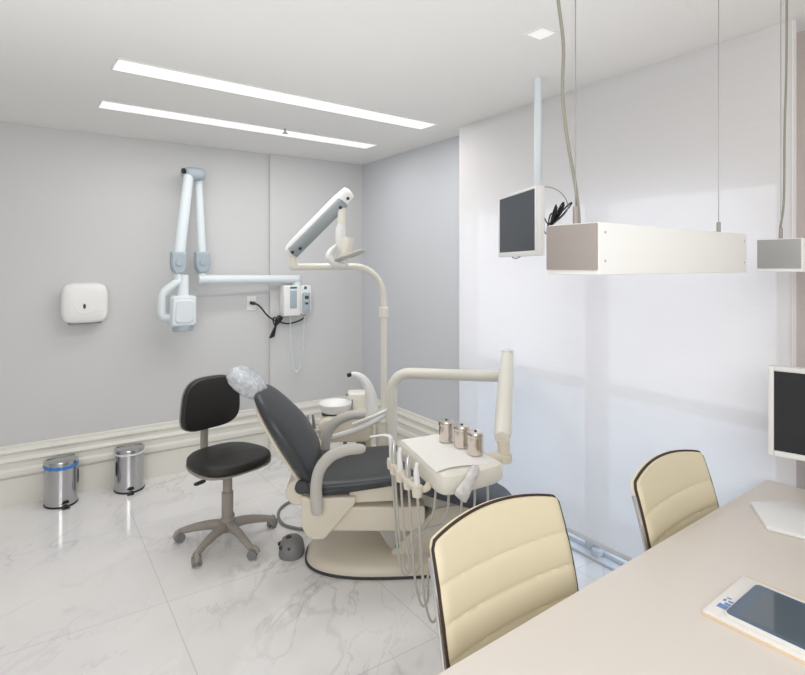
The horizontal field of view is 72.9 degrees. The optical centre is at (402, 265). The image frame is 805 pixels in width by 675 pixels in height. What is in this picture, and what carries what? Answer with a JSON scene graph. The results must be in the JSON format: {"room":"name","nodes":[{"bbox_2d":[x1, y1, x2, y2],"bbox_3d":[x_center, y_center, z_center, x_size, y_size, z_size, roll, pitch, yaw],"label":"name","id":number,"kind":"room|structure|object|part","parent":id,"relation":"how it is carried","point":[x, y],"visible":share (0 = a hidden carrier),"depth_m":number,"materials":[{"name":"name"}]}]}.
{"room":"dental clinic","nodes":[
{"label":"dental clinic","id":0,"kind":"room"},
{"bbox_2d":[0,122,268,446],"bbox_3d":[-2.393,0.318,3.767,5.100,2.500,0.150,0,0,-34],"label":"wall","id":1,"kind":"structure","parent":0,"point":[76,207],"depth_m":3.91,"materials":[{"name":"paint"}]},
{"bbox_2d":[61,283,107,324],"bbox_3d":[-2.184,0.255,3.744,0.279,0.278,0.123,0,0,-34],"label":"paper towel dispenser","id":2,"kind":"object","parent":1,"relation":"attached to","point":[81,303],"visible":1,"depth_m":3.70,"materials":[{"name":"white plastic"}]},
{"bbox_2d":[0,396,346,508],"bbox_3d":[-2.402,1.369,3.627,4.926,0.398,0.070,0,0,-34],"label":"baseboard","id":3,"kind":"structure","parent":1,"relation":"attached to","point":[168,447],"depth_m":3.86,"materials":[{"name":"paint"}]},
{"bbox_2d":[157,167,310,372],"bbox_3d":[-1.273,0.084,4.275,1.249,1.631,0.219,0,0,-44],"label":"dental x-ray machine","id":4,"kind":"object","parent":1,"relation":"attached to","point":[294,299],"visible":1,"depth_m":4.02,"materials":[{"name":"white plastic"}]},
{"bbox_3d":[-1.210,0.104,4.346,0.818,0.077,0.072,0,0,-37],"label":"horizontal arm","id":5,"kind":"part","parent":4,"relation":"part of","materials":[{"name":"white metal"}]},
{"bbox_3d":[-0.905,0.278,4.523,0.060,0.150,0.004,0,0,-34],"label":"display panel","id":6,"kind":"part","parent":4,"relation":"part of","materials":[{"name":"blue plastic"}]},
{"bbox_3d":[-0.889,0.650,4.600,0.139,0.499,0.036,0,0,-25],"label":"coiled cord","id":7,"kind":"part","parent":4,"relation":"part of","materials":[{"name":"white plastic"}]},
{"bbox_2d":[247,296,255,310],"bbox_3d":[-1.235,0.306,4.460,0.076,0.116,0.012,0,0,-34],"label":"wall socket","id":8,"kind":"object","parent":1,"relation":"attached to","point":[250,307],"visible":1,"depth_m":4.45,"materials":[{"name":"white plastic"}]},
{"bbox_2d":[250,301,304,337],"bbox_3d":[-1.029,0.442,4.524,0.465,0.310,0.060,0,0,-25],"label":"power cable","id":9,"kind":"object","parent":8,"relation":"attached to","point":[277,321],"visible":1,"depth_m":4.49,"materials":[{"name":"black plastic"}]},
{"bbox_2d":[269,154,361,402],"bbox_3d":[-0.744,0.318,4.785,0.881,2.500,0.030,0,0,-34],"label":"wall","id":10,"kind":"structure","parent":1,"relation":"attached to","point":[299,188],"depth_m":4.75,"materials":[{"name":"paint"}]},
{"bbox_2d":[0,442,612,674],"bbox_3d":[-0.429,1.618,1.160,5.400,0.100,6.800,0,0,-34],"label":"floor","id":11,"kind":"structure","parent":0,"point":[101,584],"depth_m":2.58,"materials":[{"name":"stone"}]},
{"bbox_2d":[42,454,78,509],"bbox_3d":[-2.229,1.417,3.576,0.204,0.303,0.195,0,0,-44],"label":"pedal bin","id":12,"kind":"object","parent":11,"relation":"on","point":[61,473],"visible":1,"depth_m":3.53,"materials":[{"name":"silver metal"}]},
{"bbox_3d":[-2.241,1.283,3.589,0.194,0.036,0.157,0,0,-44],"label":"lid","id":13,"kind":"part","parent":12,"relation":"part of","materials":[{"name":"metal"}]},
{"bbox_2d":[113,443,144,495],"bbox_3d":[-1.903,1.417,3.803,0.204,0.303,0.195,0,0,-30],"label":"pedal bin","id":14,"kind":"object","parent":11,"relation":"on","point":[128,459],"visible":1,"depth_m":3.76,"materials":[{"name":"silver metal"}]},
{"bbox_3d":[-1.911,1.283,3.817,0.194,0.036,0.157,0,0,-30],"label":"lid","id":15,"kind":"part","parent":14,"relation":"part of","materials":[{"name":"metal"}]},
{"bbox_2d":[172,374,277,566],"bbox_3d":[-0.983,1.110,3.117,0.574,0.916,0.594,0,0,-34],"label":"stool","id":16,"kind":"object","parent":11,"relation":"on","point":[207,402],"visible":0.97,"depth_m":3.09,"materials":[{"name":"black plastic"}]},
{"bbox_2d":[172,529,180,538],"bbox_3d":[-1.273,1.520,3.094,0.024,0.052,0.068,0,0,44],"label":"caster","id":17,"kind":"object","parent":16,"relation":"attached to","point":[177,534],"depth_m":3.08,"materials":[{"name":"beige plastic"}]},
{"bbox_2d":[194,551,199,562],"bbox_3d":[-1.073,1.520,2.844,0.024,0.052,0.068,0,0,-27],"label":"caster","id":18,"kind":"object","parent":16,"relation":"attached to","point":[196,553],"depth_m":2.83,"materials":[{"name":"beige plastic"}]},
{"bbox_3d":[-1.152,1.488,3.107,0.250,0.086,0.051,0,0,-1],"label":"leg","id":19,"kind":"part","parent":16,"relation":"part of","materials":[{"name":"beige plastic"}]},
{"bbox_3d":[-1.062,1.159,2.984,0.028,0.034,0.184,0,0,32],"label":"height lever","id":20,"kind":"part","parent":16,"relation":"part of","materials":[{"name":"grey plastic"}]},
{"bbox_3d":[-1.119,0.993,3.210,0.217,0.336,0.046,0,0,40],"label":"backrest stem","id":21,"kind":"part","parent":16,"relation":"part of","materials":[{"name":"beige plastic"}]},
{"bbox_3d":[-1.046,1.488,2.962,0.051,0.086,0.250,0,0,18],"label":"leg","id":22,"kind":"part","parent":16,"relation":"part of","materials":[{"name":"beige plastic"}]},
{"bbox_3d":[-1.139,0.810,3.227,0.089,0.313,0.371,0,0,40],"label":"backrest","id":23,"kind":"part","parent":16,"relation":"part of","materials":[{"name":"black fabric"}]},
{"bbox_3d":[-0.990,1.093,3.112,0.448,0.067,0.431,0,0,-34],"label":"seat","id":24,"kind":"part","parent":16,"relation":"part of","materials":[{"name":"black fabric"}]},
{"bbox_3d":[-0.892,1.488,2.998,0.051,0.086,0.250,0,0,-44],"label":"leg","id":25,"kind":"part","parent":16,"relation":"part of","materials":[{"name":"beige plastic"}]},
{"bbox_3d":[-0.871,1.488,3.196,0.250,0.086,0.051,0,0,-34],"label":"leg","id":26,"kind":"part","parent":16,"relation":"part of","materials":[{"name":"beige plastic"}]},
{"bbox_2d":[251,545,259,553],"bbox_3d":[-0.796,1.520,2.922,0.068,0.052,0.024,0,0,0],"label":"caster","id":27,"kind":"object","parent":16,"relation":"attached to","point":[255,549],"depth_m":2.91,"materials":[{"name":"beige plastic"}]},
{"bbox_2d":[278,533,304,560],"bbox_3d":[-0.610,1.520,2.981,0.146,0.095,0.176,0,0,-4],"label":"foot pedal","id":28,"kind":"object","parent":11,"relation":"on","point":[291,546],"visible":1,"depth_m":2.92,"materials":[{"name":"grey plastic"}]},
{"bbox_2d":[285,187,387,445],"bbox_3d":[-0.270,0.567,3.127,0.705,2.003,0.446,0,0,-34],"label":"light","id":29,"kind":"object","parent":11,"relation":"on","point":[335,208],"visible":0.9,"depth_m":3.04,"materials":[{"name":"beige metal"}]},
{"bbox_3d":[-0.474,-0.216,3.043,0.349,0.330,0.073,0,0,14],"label":"arm","id":30,"kind":"part","parent":29,"relation":"part of"},
{"bbox_3d":[-0.469,-0.243,3.056,0.406,0.382,0.084,0,0,14],"label":"spring arm","id":31,"kind":"part","parent":29,"relation":"part of","materials":[{"name":"white plastic"}]},
{"bbox_2d":[370,349,513,622],"bbox_3d":[0.150,0.930,2.675,0.768,0.901,1.291,0,0,12],"label":"dental delivery unit","id":32,"kind":"object","parent":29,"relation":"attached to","point":[459,481],"visible":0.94,"depth_m":2.32,"materials":[{"name":"beige plastic"}]},
{"bbox_2d":[387,457,390,469],"bbox_3d":[-0.048,0.866,2.391,0.044,0.050,0.043,0,0,-34],"label":"dental handpiece","id":33,"kind":"object","parent":32,"relation":"on","point":[389,458],"depth_m":2.38,"materials":[{"name":"beige plastic"}]},
{"bbox_2d":[390,463,394,474],"bbox_3d":[-0.034,0.866,2.328,0.044,0.050,0.043,0,0,-34],"label":"dental handpiece","id":34,"kind":"object","parent":32,"relation":"on","point":[392,465],"depth_m":2.31,"materials":[{"name":"beige plastic"}]},
{"bbox_2d":[395,469,404,482],"bbox_3d":[-0.008,0.866,2.248,0.044,0.050,0.043,0,0,-34],"label":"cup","id":35,"kind":"object","parent":32,"relation":"on","point":[398,472],"depth_m":2.23,"materials":[{"name":"beige plastic"}]},
{"bbox_2d":[403,476,413,489],"bbox_3d":[0.024,0.866,2.174,0.044,0.050,0.043,0,0,-34],"label":"holder","id":36,"kind":"object","parent":32,"relation":"on","point":[407,480],"depth_m":2.16,"materials":[{"name":"beige plastic"}]},
{"bbox_3d":[0.024,0.850,2.278,0.111,0.058,0.381,0,0,-21],"label":"holder rail","id":37,"kind":"part","parent":32,"relation":"part of","materials":[{"name":"beige plastic"}]},
{"bbox_2d":[412,484,422,497],"bbox_3d":[0.057,0.866,2.099,0.044,0.050,0.043,0,0,-34],"label":"holder","id":38,"kind":"object","parent":32,"relation":"on","point":[417,489],"depth_m":2.08,"materials":[{"name":"beige plastic"}]},
{"bbox_3d":[0.246,0.891,3.271,0.706,0.555,0.066,0,0,14],"label":"swing arm","id":39,"kind":"part","parent":32,"relation":"part of","materials":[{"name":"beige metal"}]},
{"bbox_2d":[401,434,494,471],"bbox_3d":[0.169,0.790,2.335,0.288,0.010,0.413,0,0,-26],"label":"paper liner","id":40,"kind":"object","parent":32,"relation":"on","point":[438,455],"visible":0.88,"depth_m":2.28,"materials":[{"name":"white paper"}]},
{"bbox_2d":[438,418,453,442],"bbox_3d":[0.198,0.738,2.454,0.071,0.099,0.071,0,0,-34],"label":"steel canister","id":41,"kind":"object","parent":40,"relation":"on","point":[446,425],"visible":0.99,"depth_m":2.43,"materials":[{"name":"silver metal"}]},
{"bbox_3d":[0.198,0.704,2.454,0.071,0.022,0.071,0,0,-34],"label":"lid","id":42,"kind":"part","parent":41,"relation":"part of","materials":[{"name":"metal"}]},
{"bbox_2d":[454,423,469,448],"bbox_3d":[0.259,0.738,2.379,0.071,0.099,0.071,0,0,-34],"label":"steel canister","id":43,"kind":"object","parent":40,"relation":"on","point":[460,429],"visible":0.93,"depth_m":2.35,"materials":[{"name":"silver metal"}]},
{"bbox_3d":[0.259,0.704,2.379,0.071,0.022,0.071,0,0,-34],"label":"lid","id":44,"kind":"part","parent":43,"relation":"part of","materials":[{"name":"metal"}]},
{"bbox_2d":[467,429,483,455],"bbox_3d":[0.306,0.738,2.285,0.071,0.099,0.071,0,0,-34],"label":"steel canister","id":45,"kind":"object","parent":40,"relation":"on","point":[475,436],"visible":1,"depth_m":2.26,"materials":[{"name":"silver metal"}]},
{"bbox_3d":[0.306,0.704,2.285,0.071,0.022,0.071,0,0,-34],"label":"lid","id":46,"kind":"part","parent":45,"relation":"part of","materials":[{"name":"metal"}]},
{"bbox_3d":[0.256,0.821,2.074,0.052,0.115,0.171,0,0,36],"label":"wrapped handle","id":47,"kind":"part","parent":32,"relation":"part of","materials":[{"name":"white plastic"}]},
{"bbox_3d":[0.527,0.638,2.792,0.081,0.317,0.814,0,0,13],"label":"spring arm","id":48,"kind":"part","parent":32,"relation":"part of","materials":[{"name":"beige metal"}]},
{"bbox_2d":[307,372,386,446],"bbox_3d":[-0.360,1.120,3.499,0.540,0.896,0.368,0,0,-4],"label":"dental spittoon unit","id":49,"kind":"object","parent":11,"relation":"on","point":[359,431],"visible":0.65,"depth_m":3.41,"materials":[{"name":"beige plastic"}]},
{"bbox_2d":[319,398,350,416],"bbox_3d":[-0.432,0.915,3.498,0.212,0.082,0.212,0,0,-34],"label":"bowl","id":50,"kind":"object","parent":49,"relation":"on","point":[332,407],"depth_m":3.45,"materials":[{"name":"white ceramic"}]},
{"bbox_3d":[-0.237,0.841,3.451,0.178,0.338,0.081,0,0,-4],"label":"spout","id":51,"kind":"part","parent":49,"relation":"part of","materials":[{"name":"white plastic"}]},
{"bbox_2d":[226,365,510,579],"bbox_3d":[-0.170,1.049,2.978,1.546,1.037,0.887,0,0,21],"label":"dental chair","id":52,"kind":"object","parent":11,"relation":"on","point":[343,493],"visible":0.77,"depth_m":2.76,"materials":[{"name":"grey plastic"}]},
{"bbox_3d":[-0.609,0.884,2.925,0.329,0.462,0.501,0,0,-4],"label":"backrest","id":53,"kind":"part","parent":52,"relation":"part of","materials":[{"name":"grey leather"}]},
{"bbox_3d":[-0.498,1.090,2.691,0.064,0.064,0.033,0,0,-4],"label":"hinge knob","id":54,"kind":"part","parent":52,"relation":"part of","materials":[{"name":"grey plastic"}]},
{"bbox_3d":[-0.311,1.031,2.640,0.269,0.337,0.054,0,0,-4],"label":"armrest","id":55,"kind":"part","parent":52,"relation":"part of","materials":[{"name":"grey plastic"}]},
{"bbox_3d":[-0.352,1.031,3.248,0.269,0.337,0.054,0,0,-4],"label":"armrest","id":56,"kind":"part","parent":52,"relation":"part of","materials":[{"name":"grey plastic"}]},
{"bbox_3d":[-0.230,1.093,2.951,0.594,0.110,0.524,0,0,-4],"label":"seat","id":57,"kind":"part","parent":52,"relation":"part of","materials":[{"name":"black leather"}]},
{"bbox_3d":[-0.168,1.141,2.955,0.225,0.084,0.464,0,0,-4],"label":"seat frame","id":58,"kind":"part","parent":52,"relation":"part of","materials":[{"name":"beige plastic"}]},
{"bbox_3d":[0.151,1.374,2.977,0.435,0.269,0.260,0,0,-4],"label":"lift arm","id":59,"kind":"part","parent":52,"relation":"part of","materials":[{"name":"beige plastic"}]},
{"bbox_2d":[428,493,578,671],"bbox_3d":[0.385,1.115,1.341,0.608,0.905,0.590,0,0,-35],"label":"chair","id":60,"kind":"object","parent":11,"relation":"on","point":[501,563],"visible":0.67,"depth_m":1.47,"materials":[{"name":"beige leather"}]},
{"bbox_2d":[438,479,804,674],"bbox_3d":[0.826,1.193,1.161,2.040,0.750,0.800,0,0,-37],"label":"desk","id":61,"kind":"object","parent":11,"relation":"on","point":[642,617],"visible":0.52,"depth_m":1.27,"materials":[{"name":"beige laminate"}]},
{"bbox_2d":[700,576,804,663],"bbox_3d":[0.905,0.816,1.222,0.255,0.003,0.343,0,0,-37],"label":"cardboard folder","id":62,"kind":"object","parent":61,"relation":"on","point":[702,613],"visible":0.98,"depth_m":1.21,"materials":[{"name":"beige cardboard"}]},
{"bbox_2d":[703,576,804,661],"bbox_3d":[0.893,0.810,1.224,0.232,0.008,0.320,0,0,-37],"label":"flat box","id":63,"kind":"object","parent":62,"relation":"on","point":[716,609],"visible":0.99,"depth_m":1.29,"materials":[{"name":"paper"}]},
{"bbox_2d":[725,585,804,654],"bbox_3d":[0.888,0.801,1.213,0.190,0.011,0.250,0,0,-37],"label":"tablet","id":64,"kind":"object","parent":63,"relation":"on","point":[776,616],"visible":1,"depth_m":1.24,"materials":[{"name":"glass"}]},
{"bbox_2d":[751,364,804,539],"bbox_3d":[1.399,0.577,1.647,0.598,0.482,0.290,0,0,40],"label":"desktop monitor","id":65,"kind":"object","parent":61,"relation":"on","point":[786,384],"visible":1,"depth_m":1.80,"materials":[{"name":"white plastic"}]},
{"bbox_2d":[631,449,718,551],"bbox_3d":[1.054,1.115,1.730,0.608,0.905,0.590,0,0,-38],"label":"chair","id":66,"kind":"object","parent":11,"relation":"on","point":[673,490],"visible":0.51,"depth_m":1.86,"materials":[{"name":"beige leather"}]},
{"bbox_2d":[0,0,804,164],"bbox_3d":[-0.429,-0.982,1.160,5.400,0.100,6.800,0,0,-34],"label":"ceiling","id":67,"kind":"structure","parent":0,"point":[449,64],"depth_m":2.41,"materials":[{"name":"paint"}]},
{"bbox_2d":[96,100,376,148],"bbox_3d":[-0.990,-0.930,3.690,1.882,0.004,0.173,0,0,-37],"label":"recessed light","id":68,"kind":"object","parent":67,"relation":"in","point":[103,104],"visible":1,"depth_m":3.55,"materials":[{"name":"white plastic"}]},
{"bbox_2d":[110,58,437,129],"bbox_3d":[-0.576,-0.930,3.076,1.892,0.004,0.173,0,0,-37],"label":"recessed light","id":69,"kind":"object","parent":67,"relation":"in","point":[121,65],"visible":1,"depth_m":2.92,"materials":[{"name":"white plastic"}]},
{"bbox_2d":[280,126,288,133],"bbox_3d":[-0.788,-0.910,3.654,0.060,0.044,0.060,0,0,-34],"label":"sprinkler","id":70,"kind":"object","parent":67,"relation":"attached to","point":[283,127],"visible":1,"depth_m":3.64,"materials":[{"name":"grey metal"}]},
{"bbox_2d":[498,77,571,258],"bbox_3d":[0.635,-0.483,2.672,0.145,0.897,0.549,0,0,-11],"label":"monitor","id":71,"kind":"object","parent":67,"relation":"hanging from","point":[521,214],"visible":0.88,"depth_m":2.67,"materials":[{"name":"white plastic"}]},
{"bbox_2d":[523,25,559,40],"bbox_3d":[0.554,-0.929,2.180,0.102,0.005,0.102,0,0,-36],"label":"recessed light","id":72,"kind":"object","parent":67,"relation":"in","point":[540,33],"visible":1,"depth_m":2.18,"materials":[{"name":"white plastic"}]},
{"bbox_2d":[528,28,553,38],"bbox_3d":[0.554,-0.930,2.180,0.078,0.003,0.078,0,0,-36],"label":"diffuser","id":73,"kind":"object","parent":72,"relation":"attached to","point":[537,33],"depth_m":2.18,"materials":[{"name":"white plastic"}]},
{"bbox_2d":[459,18,795,560],"bbox_3d":[0.951,0.243,2.863,0.079,2.349,1.945,0,0,-34],"label":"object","id":74,"kind":"object","parent":67,"relation":"hanging from","point":[613,374],"visible":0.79,"depth_m":2.60,"materials":[{"name":"white fabric"}]},
{"bbox_3d":[1.464,-0.177,2.045,0.004,1.490,0.004,0,0,26],"label":"pull cord","id":75,"kind":"part","parent":74,"relation":"part of","materials":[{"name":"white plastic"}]},
{"bbox_2d":[546,0,746,274],"bbox_3d":[0.538,-0.458,1.180,0.675,0.948,0.128,0,0,-37],"label":"pendant light","id":76,"kind":"object","parent":67,"relation":"hanging from","point":[577,248],"visible":1,"depth_m":1.03,"materials":[{"name":"white metal"}]},
{"bbox_3d":[0.304,-0.505,1.017,0.056,0.854,0.011,0,0,13],"label":"power cord","id":77,"kind":"part","parent":76,"relation":"part of","materials":[{"name":"beige plastic"}]},
{"bbox_3d":[0.310,-0.035,1.002,0.006,0.083,0.108,0,0,-37],"label":"plate","id":78,"kind":"part","parent":76,"relation":"part of","materials":[{"name":"beige metal"}]},
{"bbox_2d":[548,222,746,274],"bbox_3d":[0.559,-0.031,1.189,0.618,0.094,0.114,0,0,-37],"label":"housing","id":79,"kind":"object","parent":76,"relation":"attached to","point":[577,248],"depth_m":1.04,"materials":[{"name":"white metal"}]},
{"bbox_2d":[757,0,804,271],"bbox_3d":[1.306,-0.458,1.730,0.591,0.948,0.117,0,0,-37],"label":"pendant light","id":80,"kind":"object","parent":67,"relation":"hanging from","point":[788,254],"visible":1,"depth_m":1.56,"materials":[{"name":"white metal"}]},
{"bbox_3d":[1.073,-0.035,1.555,0.006,0.083,0.108,0,0,-37],"label":"plate","id":81,"kind":"part","parent":80,"relation":"part of","materials":[{"name":"grey metal"}]},
{"bbox_2d":[757,238,804,271],"bbox_3d":[1.306,-0.031,1.730,0.578,0.094,0.114,0,0,-37],"label":"housing","id":82,"kind":"object","parent":80,"relation":"attached to","point":[788,254],"depth_m":1.55,"materials":[{"name":"white metal"}]},
{"bbox_3d":[1.096,-0.505,1.568,0.023,0.854,0.008,0,0,27],"label":"power cord","id":83,"kind":"part","parent":80,"relation":"part of","materials":[{"name":"beige plastic"}]},
{"bbox_2d":[362,135,458,423],"bbox_3d":[0.078,0.318,4.495,0.150,2.500,1.435,0,0,-34],"label":"wall","id":84,"kind":"structure","parent":0,"point":[410,199],"depth_m":4.32,"materials":[{"name":"paint"}]},
{"bbox_2d":[372,399,438,443],"bbox_3d":[0.014,1.369,4.421,0.040,0.398,1.385,0,0,-34],"label":"baseboard","id":85,"kind":"structure","parent":84,"relation":"attached to","point":[410,424],"depth_m":4.32,"materials":[{"name":"paint"}]},
{"bbox_2d":[569,539,620,569],"bbox_3d":[0.973,1.543,3.015,0.059,0.050,2.020,0,0,-34],"label":"trim","id":86,"kind":"structure","parent":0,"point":[596,554],"depth_m":2.91,"materials":[{"name":"white metal"}]},
{"bbox_2d":[796,30,804,488],"bbox_3d":[2.506,0.318,0.943,0.150,2.500,3.130,0,0,-34],"label":"wall","id":87,"kind":"structure","parent":0,"point":[800,36],"depth_m":2.16,"materials":[{"name":"beige paint"}]},
{"bbox_3d":[1.053,-0.664,3.069,0.150,0.535,2.020,0,0,-34],"label":"wall window","id":88,"kind":"structure","parent":0,"visible":0},
{"bbox_2d":[567,531,593,549],"bbox_3d":[0.759,0.586,3.435,0.060,1.965,1.085,0,0,-34],"label":"window","id":89,"kind":"structure","parent":88,"relation":"in","point":[572,537],"depth_m":3.05,"materials":[{"name":"white glass"}]},
{"bbox_2d":[594,545,627,565],"bbox_3d":[1.329,0.586,2.601,0.060,1.965,0.935,0,0,-34],"label":"window","id":90,"kind":"structure","parent":88,"relation":"in","point":[606,554],"depth_m":2.88,"materials":[{"name":"white glass"}]}
]}

